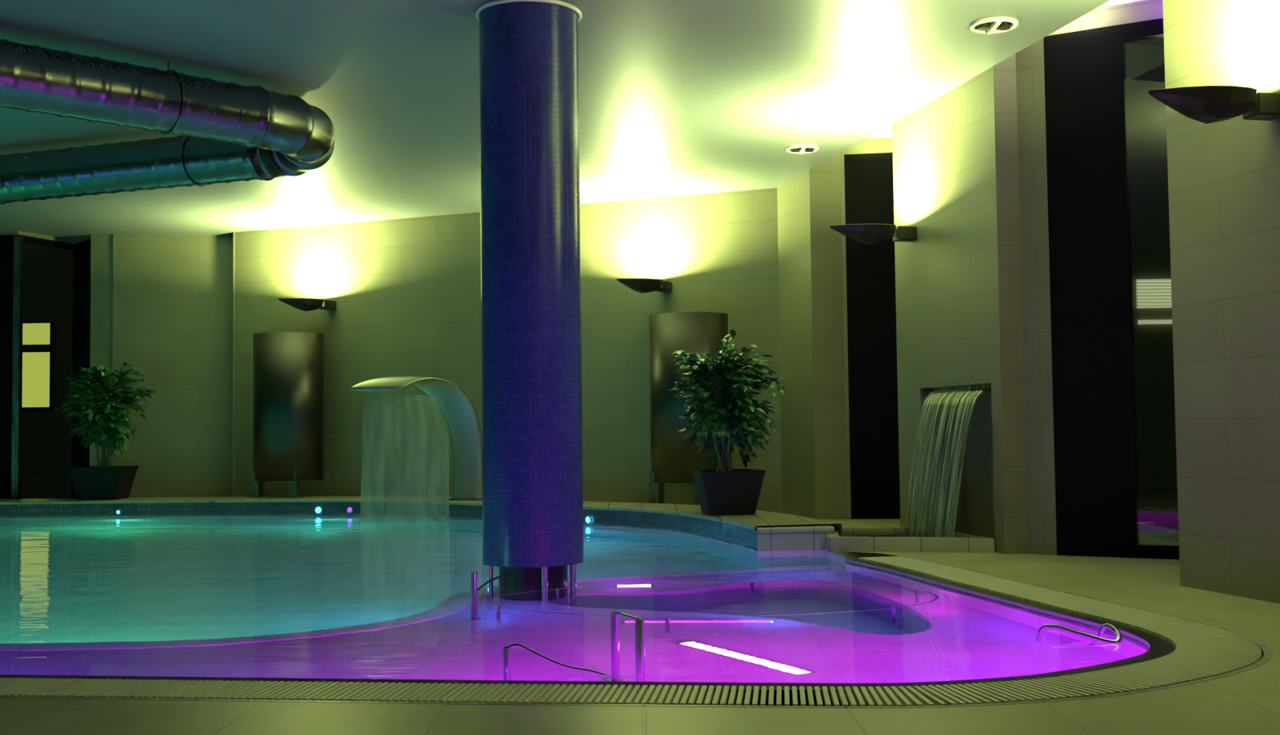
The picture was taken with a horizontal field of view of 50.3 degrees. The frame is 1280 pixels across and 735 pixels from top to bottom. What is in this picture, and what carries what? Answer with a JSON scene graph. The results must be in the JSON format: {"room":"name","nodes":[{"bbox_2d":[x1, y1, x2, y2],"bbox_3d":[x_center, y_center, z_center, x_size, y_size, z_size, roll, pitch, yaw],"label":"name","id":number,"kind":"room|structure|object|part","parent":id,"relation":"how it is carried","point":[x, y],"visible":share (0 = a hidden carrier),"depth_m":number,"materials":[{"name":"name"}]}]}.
{"room":"spa","nodes":[
{"label":"spa","id":0,"kind":"room"},
{"bbox_2d":[0,231,90,244],"bbox_3d":[-9.167,0.127,15.950,5.664,3.333,0.867,-1,-3,0],"label":"wall","id":1,"kind":"structure","parent":0,"point":[2,233],"depth_m":15.97,"materials":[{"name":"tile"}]},
{"bbox_2d":[0,235,14,498],"bbox_3d":[-8.870,0.079,15.603,3.460,3.150,0.130,-1,-3,0],"label":"window","id":2,"kind":"structure","parent":1,"relation":"in","point":[6,242],"depth_m":15.54,"materials":[{"name":"black metal"}]},
{"bbox_2d":[11,234,90,498],"bbox_3d":[-6.899,0.071,15.949,0.886,3.150,0.618,1,-3,-32],"label":"door frame","id":3,"kind":"structure","parent":1,"relation":"in","point":[82,250],"depth_m":15.95,"materials":[{"name":"black metal"}]},
{"bbox_3d":[-7.097,0.064,15.527,0.075,3.130,0.080,-1,-3,0],"label":"post","id":4,"kind":"part","parent":3,"relation":"part of","materials":[{"name":"black metal"}]},
{"bbox_2d":[89,234,113,466],"bbox_3d":[-6.275,0.097,16.061,0.268,3.333,0.370,-1,-3,0],"label":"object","id":5,"kind":"structure","parent":1,"relation":"attached to","point":[101,245],"depth_m":15.91,"materials":[{"name":"paint"}]},
{"bbox_2d":[111,231,235,497],"bbox_3d":[-5.435,0.089,16.113,1.521,3.333,0.595,-1,-3,0],"label":"wall","id":6,"kind":"structure","parent":0,"point":[174,295],"depth_m":15.99,"materials":[{"name":"tile"}]},
{"bbox_2d":[235,187,782,513],"bbox_3d":[-1.614,-0.022,14.710,6.574,3.333,0.300,-2,-3,22],"label":"wall","id":7,"kind":"structure","parent":0,"point":[406,291],"depth_m":14.66,"materials":[{"name":"tile"}]},
{"bbox_2d":[278,297,336,311],"bbox_3d":[-3.681,-0.689,15.113,0.667,0.129,0.282,2,-3,-41],"label":"uplight","id":8,"kind":"object","parent":7,"relation":"attached to","point":[302,304],"visible":1,"depth_m":15.02,"materials":[{"name":"black metal"}]},
{"bbox_2d":[616,278,671,293],"bbox_3d":[0.058,-0.805,13.574,0.667,0.129,0.282,2,-3,-41],"label":"uplight","id":9,"kind":"object","parent":7,"relation":"attached to","point":[640,285],"visible":1,"depth_m":13.47,"materials":[{"name":"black metal"}]},
{"bbox_2d":[0,0,1110,248],"bbox_3d":[-3.325,-2.172,6.058,17.404,0.250,21.900,-1,-3,0],"label":"ceiling","id":10,"kind":"structure","parent":0,"point":[677,97],"depth_m":9.23,"materials":[{"name":"grey paint"}]},
{"bbox_2d":[0,39,334,204],"bbox_3d":[-4.885,-1.631,9.562,5.274,0.471,7.660,0,-3,-18],"label":"ventilation duct","id":11,"kind":"object","parent":10,"relation":"hanging from","point":[230,132],"visible":1,"depth_m":8.93,"materials":[{"name":"silver metal"}]},
{"bbox_2d":[785,144,818,154],"bbox_3d":[1.371,-1.843,11.506,0.282,0.038,0.282,-1,-3,0],"label":"recessed light","id":12,"kind":"object","parent":10,"relation":"in","point":[798,148],"visible":1,"depth_m":11.47,"materials":[{"name":"white plastic"}]},
{"bbox_2d":[968,16,1018,34],"bbox_3d":[2.084,-2.012,8.020,0.282,0.038,0.282,-1,-3,0],"label":"recessed light","id":13,"kind":"object","parent":10,"relation":"in","point":[990,25],"visible":1,"depth_m":7.99,"materials":[{"name":"white plastic"}]},
{"bbox_2d":[0,518,1279,734],"bbox_3d":[-3.186,1.143,5.956,17.600,0.001,22.000,-1,-3,0],"label":"floor","id":14,"kind":"structure","parent":0,"point":[1247,702],"depth_m":4.02,"materials":[{"name":"tile"}]},
{"bbox_2d":[250,332,324,497],"bbox_3d":[-3.865,0.601,15.005,0.770,1.930,0.758,-2,-3,17],"label":"screen","id":15,"kind":"object","parent":14,"relation":"on","point":[288,366],"visible":0.85,"depth_m":14.69,"materials":[{"name":"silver metal"}]},
{"bbox_3d":[-4.162,1.348,14.825,0.100,0.430,0.130,-2,-3,17],"label":"leg","id":16,"kind":"part","parent":15,"relation":"part of","materials":[{"name":"silver metal"}]},
{"bbox_3d":[-3.713,1.336,14.687,0.100,0.430,0.130,-2,-3,17],"label":"leg","id":17,"kind":"part","parent":15,"relation":"part of","materials":[{"name":"silver metal"}]},
{"bbox_2d":[0,502,757,550],"bbox_3d":[-4.122,1.448,13.219,12.068,0.162,2.716,-2,-3,24],"label":"wall","id":18,"kind":"structure","parent":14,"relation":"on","point":[744,535],"depth_m":14.23,"materials":[{"name":"tile"}]},
{"bbox_2d":[115,509,120,514],"bbox_3d":[-5.532,1.532,14.438,0.056,0.056,0.019,-1,-3,0],"label":"lamp","id":19,"kind":"object","parent":18,"relation":"attached to","point":[117,511],"visible":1,"depth_m":14.44,"materials":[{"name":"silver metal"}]},
{"bbox_2d":[314,506,322,513],"bbox_3d":[-3.351,1.484,14.188,0.082,0.082,0.019,0,-3,-6],"label":"lamp","id":20,"kind":"object","parent":18,"relation":"attached to","point":[317,509],"visible":1,"depth_m":14.19,"materials":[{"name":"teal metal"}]},
{"bbox_2d":[346,506,352,512],"bbox_3d":[-3.011,1.477,14.129,0.068,0.068,0.019,0,-3,-6],"label":"lamp","id":21,"kind":"object","parent":18,"relation":"attached to","point":[349,509],"visible":1,"depth_m":14.13,"materials":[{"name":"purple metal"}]},
{"bbox_2d":[0,495,841,534],"bbox_3d":[-3.896,1.430,13.449,12.837,0.172,3.350,-2,-3,24],"label":"coping","id":22,"kind":"object","parent":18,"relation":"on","point":[762,517],"visible":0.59,"depth_m":12.49,"materials":[{"name":"tile"}]},
{"bbox_2d":[54,361,155,500],"bbox_3d":[-5.814,0.688,14.868,1.055,1.489,0.781,0,-3,-16],"label":"potted tree","id":23,"kind":"object","parent":22,"relation":"on","point":[108,417],"visible":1,"depth_m":14.74,"materials":[{"name":"green plant"}]},
{"bbox_3d":[-5.845,1.257,14.841,0.576,0.350,0.576,-1,-3,-3],"label":"pot","id":24,"kind":"part","parent":23,"relation":"part of","materials":[{"name":"black plastic"}]},
{"bbox_2d":[350,376,482,500],"bbox_3d":[-2.121,0.708,13.425,1.563,1.229,0.531,1,-3,-39],"label":"fountain","id":25,"kind":"object","parent":22,"relation":"on","point":[460,414],"visible":0.94,"depth_m":13.63,"materials":[{"name":"silver metal"}]},
{"bbox_3d":[-1.724,1.322,13.715,0.480,0.020,0.300,-1,-3,0],"label":"plate","id":26,"kind":"part","parent":25,"relation":"part of","materials":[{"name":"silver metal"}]},
{"bbox_2d":[669,328,785,515],"bbox_3d":[0.679,0.431,10.916,0.858,1.481,0.904,-2,-3,34],"label":"potted tree","id":27,"kind":"object","parent":22,"relation":"on","point":[728,418],"visible":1,"depth_m":10.76,"materials":[{"name":"green plant"}]},
{"bbox_3d":[0.702,0.996,10.895,0.516,0.350,0.516,0,-3,-7],"label":"pot","id":28,"kind":"part","parent":27,"relation":"part of","materials":[{"name":"black plastic"}]},
{"bbox_2d":[584,515,591,524],"bbox_3d":[-0.469,1.369,12.252,0.076,0.076,0.019,-3,-3,37],"label":"lamp","id":29,"kind":"object","parent":18,"relation":"attached to","point":[588,519],"visible":1,"depth_m":12.25,"materials":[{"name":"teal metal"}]},
{"bbox_2d":[0,513,1150,687],"bbox_3d":[-4.106,1.952,9.441,12.141,1.268,10.077,-1,-3,0],"label":"pool edge","id":30,"kind":"object","parent":14,"relation":"in","point":[1020,605],"visible":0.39,"depth_m":4.67,"materials":[{"name":"tile"}]},
{"bbox_2d":[0,515,1149,682],"bbox_3d":[-4.114,1.336,9.470,12.141,0.001,10.077,-1,-3,0],"label":"pool water","id":31,"kind":"object","parent":30,"relation":"in","point":[295,596],"visible":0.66,"depth_m":6.42,"materials":[{"name":"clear liquid"}]},
{"bbox_2d":[360,392,448,522],"bbox_3d":[-2.260,0.857,13.102,0.841,1.245,0.130,0,-3,-7],"label":"waterfall","id":32,"kind":"object","parent":31,"relation":"on","point":[414,498],"visible":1,"depth_m":13.08,"materials":[{"name":"green"}]},
{"bbox_2d":[1037,622,1121,642],"bbox_3d":[1.770,1.152,5.463,0.129,0.261,0.367,2,-4,-43],"label":"grip","id":33,"kind":"object","parent":31,"relation":"in","point":[1100,637],"visible":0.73,"depth_m":5.42,"materials":[{"name":"silver metal"}]},
{"bbox_2d":[176,559,1174,706],"bbox_3d":[-3.925,1.185,5.263,11.933,0.112,4.074,0,-3,-14],"label":"drain grate","id":34,"kind":"structure","parent":30,"relation":"attached to","point":[1159,647],"depth_m":5.11,"materials":[{"name":"plastic"}]},
{"bbox_3d":[-4.099,2.059,6.580,12.130,0.790,4.370,-1,-3,0],"label":"shelf","id":35,"kind":"object","parent":30,"relation":"in","visible":0},
{"bbox_2d":[470,572,512,604],"bbox_3d":[-0.768,1.332,6.979,0.074,0.618,0.618,-1,-3,10],"label":"grab rail","id":36,"kind":"object","parent":35,"relation":"on","point":[473,575],"visible":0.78,"depth_m":6.71,"materials":[{"name":"silver metal"}]},
{"bbox_3d":[-0.816,1.320,6.712,0.034,0.618,0.033,-1,-3,0],"label":"post","id":37,"kind":"part","parent":36,"relation":"part of","materials":[{"name":"silver metal"}]},
{"bbox_2d":[475,0,583,590],"bbox_3d":[-0.607,-0.170,7.616,0.603,3.673,0.603,-1,-3,0],"label":"column","id":38,"kind":"structure","parent":35,"relation":"on","point":[532,446],"depth_m":7.40,"materials":[{"name":"blue tile"}]},
{"bbox_3d":[-0.819,1.371,7.450,0.034,0.585,0.033,-1,-3,0],"label":"footing post","id":39,"kind":"part","parent":38,"relation":"part of","materials":[{"name":"silver metal"}]},
{"bbox_3d":[-0.510,1.361,7.308,0.034,0.585,0.033,-1,-3,0],"label":"footing post","id":40,"kind":"part","parent":38,"relation":"part of","materials":[{"name":"silver metal"}]},
{"bbox_3d":[-0.363,1.365,7.437,0.034,0.585,0.033,-1,-3,0],"label":"footing post","id":41,"kind":"part","parent":38,"relation":"part of","materials":[{"name":"silver metal"}]},
{"bbox_2d":[502,643,607,674],"bbox_3d":[-0.239,1.253,4.784,0.521,0.562,0.062,-1,-3,7],"label":"grab rail","id":42,"kind":"object","parent":35,"relation":"on","point":[506,650],"visible":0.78,"depth_m":4.81,"materials":[{"name":"silver metal"}]},
{"bbox_3d":[-0.468,1.264,4.810,0.028,0.548,0.027,-1,-3,0],"label":"post","id":43,"kind":"part","parent":42,"relation":"part of","materials":[{"name":"silver metal"}]},
{"bbox_2d":[610,611,644,671],"bbox_3d":[-0.043,1.216,4.964,0.075,0.648,0.414,0,-3,-16],"label":"grab rail","id":44,"kind":"object","parent":35,"relation":"on","point":[615,615],"visible":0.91,"depth_m":4.81,"materials":[{"name":"silver metal"}]},
{"bbox_3d":[-0.091,1.235,5.129,0.032,0.625,0.031,-1,-3,0],"label":"post","id":45,"kind":"part","parent":44,"relation":"part of","materials":[{"name":"silver metal"}]},
{"bbox_3d":[0.003,1.211,4.801,0.034,0.642,0.033,-1,-3,0],"label":"post","id":46,"kind":"part","parent":44,"relation":"part of","materials":[{"name":"silver metal"}]},
{"bbox_2d":[0,555,1271,707],"bbox_3d":[-3.932,1.171,6.380,12.592,0.001,4.710,-1,-3,0],"label":"trim","id":47,"kind":"structure","parent":14,"relation":"on","point":[1267,652],"depth_m":4.22,"materials":[{"name":"tile"}]},
{"bbox_2d":[11,636,1263,707],"bbox_3d":[-3.777,1.144,5.111,12.340,0.065,4.367,0,-3,-14],"label":"channel","id":48,"kind":"object","parent":14,"relation":"in","point":[1242,637],"visible":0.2,"depth_m":4.18,"materials":[{"name":"beige plastic"}]},
{"bbox_2d":[0,555,1262,706],"bbox_3d":[-3.758,1.118,5.112,12.297,0.020,4.365,0,-3,-14],"label":"pool border","id":49,"kind":"object","parent":48,"relation":"on","point":[1202,651],"visible":0.94,"depth_m":4.41,"materials":[{"name":"beige tile"}]},
{"bbox_2d":[648,311,728,505],"bbox_3d":[0.483,0.461,13.107,0.770,1.930,0.758,-2,-3,29],"label":"screen","id":50,"kind":"object","parent":14,"relation":"on","point":[673,459],"visible":0.62,"depth_m":12.80,"materials":[{"name":"grey metal"}]},
{"bbox_3d":[0.163,1.210,12.992,0.100,0.430,0.130,-2,-3,29],"label":"leg","id":51,"kind":"part","parent":50,"relation":"part of","materials":[{"name":"silver metal"}]},
{"bbox_3d":[0.575,1.195,12.767,0.100,0.430,0.130,-2,-3,29],"label":"leg","id":52,"kind":"part","parent":50,"relation":"part of","materials":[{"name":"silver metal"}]},
{"bbox_2d":[755,524,834,532],"bbox_3d":[1.069,1.205,9.740,0.548,0.160,0.522,-1,-3,-3],"label":"coping","id":53,"kind":"object","parent":14,"relation":"on","point":[800,527],"visible":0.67,"depth_m":9.49,"materials":[{"name":"tile"}]},
{"bbox_2d":[756,530,833,551],"bbox_3d":[1.085,1.219,9.499,0.541,0.150,0.002,-1,-3,-3],"label":"kerb","id":54,"kind":"object","parent":14,"relation":"on","point":[780,540],"visible":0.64,"depth_m":9.50,"materials":[{"name":"tile"}]},
{"bbox_2d":[826,526,994,559],"bbox_3d":[1.794,1.250,9.502,1.058,0.192,1.140,-1,-3,0],"label":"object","id":55,"kind":"object","parent":14,"relation":"on","point":[851,539],"visible":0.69,"depth_m":9.11,"materials":[{"name":"tile"}]},
{"bbox_2d":[777,152,846,519],"bbox_3d":[1.615,-0.278,12.901,0.300,3.600,0.943,0,-3,-12],"label":"wall","id":56,"kind":"structure","parent":0,"point":[811,351],"depth_m":12.49,"materials":[{"name":"tile"}]},
{"bbox_2d":[840,137,893,518],"bbox_3d":[2.485,-0.306,12.524,1.712,3.600,0.312,-1,-3,10],"label":"wall","id":57,"kind":"structure","parent":0,"point":[870,145],"depth_m":12.49,"materials":[{"name":"tile"}]},
{"bbox_2d":[844,152,900,518],"bbox_3d":[2.264,-0.297,12.450,0.726,3.340,0.080,-1,-3,9],"label":"window","id":58,"kind":"structure","parent":57,"relation":"in","point":[873,427],"depth_m":12.43,"materials":[{"name":"black glass"}]},
{"bbox_2d":[892,53,1027,553],"bbox_3d":[2.357,-0.431,9.759,0.400,3.600,1.684,0,-3,-12],"label":"wall","id":59,"kind":"structure","parent":0,"point":[958,295],"depth_m":9.54,"materials":[{"name":"tile"}]},
{"bbox_2d":[830,223,917,244],"bbox_3d":[1.730,-0.984,10.134,0.663,0.129,0.286,0,-3,-12],"label":"uplight","id":60,"kind":"object","parent":59,"relation":"attached to","point":[868,233],"visible":1,"depth_m":10.05,"materials":[{"name":"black metal"}]},
{"bbox_2d":[929,383,991,394],"bbox_3d":[2.369,0.153,9.515,0.528,0.050,0.934,-1,-3,0],"label":"outlet","id":61,"kind":"object","parent":59,"relation":"attached to","point":[984,388],"visible":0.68,"depth_m":9.44,"materials":[{"name":"silver metal"}]},
{"bbox_2d":[904,390,981,537],"bbox_3d":[2.091,0.670,9.443,0.220,1.000,0.887,0,-3,-12],"label":"waterfall","id":62,"kind":"object","parent":61,"relation":"attached to","point":[937,526],"visible":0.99,"depth_m":9.46,"materials":[{"name":"clear liquid"}]},
{"bbox_2d":[864,0,1164,138],"bbox_3d":[4.197,-2.586,4.750,2.113,0.200,20.092,0,-3,-13],"label":"ceiling","id":63,"kind":"structure","parent":0,"point":[1142,56],"depth_m":9.85,"materials":[{"name":"white paint"}]},
{"bbox_2d":[1015,0,1163,555],"bbox_3d":[3.324,-0.498,8.566,2.208,3.600,0.407,-2,-3,33],"label":"wall","id":64,"kind":"structure","parent":0,"point":[1029,61],"depth_m":8.84,"materials":[{"name":"tile"}]},
{"bbox_2d":[1043,17,1179,559],"bbox_3d":[3.433,-0.504,8.353,1.791,3.350,0.077,-2,-3,30],"label":"window frame","id":65,"kind":"structure","parent":64,"relation":"attached to","point":[1095,450],"depth_m":8.63,"materials":[{"name":"black metal"}]},
{"bbox_3d":[3.620,-0.511,8.246,1.359,3.350,0.070,-2,-3,30],"label":"frame","id":66,"kind":"part","parent":65,"relation":"part of","materials":[{"name":"black metal"}]},
{"bbox_2d":[1162,0,1279,603],"bbox_3d":[4.264,-0.853,1.093,0.400,3.600,12.313,0,-3,-12],"label":"wall","id":67,"kind":"structure","parent":0,"point":[1224,176],"depth_m":6.62,"materials":[{"name":"tile"}]},
{"bbox_2d":[1147,85,1279,124],"bbox_3d":[2.602,-1.177,6.168,0.663,0.129,0.286,0,-3,-12],"label":"uplight","id":68,"kind":"object","parent":67,"relation":"attached to","point":[1206,104],"visible":1,"depth_m":6.09,"materials":[{"name":"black metal"}]},
{"label":"outside","id":69,"kind":"structure","parent":0,"visible":0},
{"bbox_2d":[21,472,1178,529],"bbox_3d":[0.024,1.966,19.931,120.000,0.200,80.000,-1,-3,0],"label":"ground","id":70,"kind":"structure","parent":69,"point":[1158,507],"depth_m":19.19,"materials":[{"name":"beige tile"}]},
{"bbox_2d":[21,232,233,473],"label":"door","id":71,"kind":"structure","parent":70,"relation":"on","point":[47,272],"depth_m":36.16,"materials":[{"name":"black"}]},
{"bbox_2d":[1126,63,1177,488],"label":"window","id":72,"kind":"structure","parent":70,"relation":"on","point":[1153,333],"depth_m":20.22,"materials":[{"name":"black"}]},
{"bbox_2d":[1136,279,1172,307],"bbox_3d":[7.777,-1.096,20.182,0.820,0.422,0.070,-1,-3,0],"label":"window blind","id":73,"kind":"object","parent":72,"relation":"hanging from","point":[1150,293],"depth_m":20.15,"materials":[{"name":"beige plastic"}]}
]}

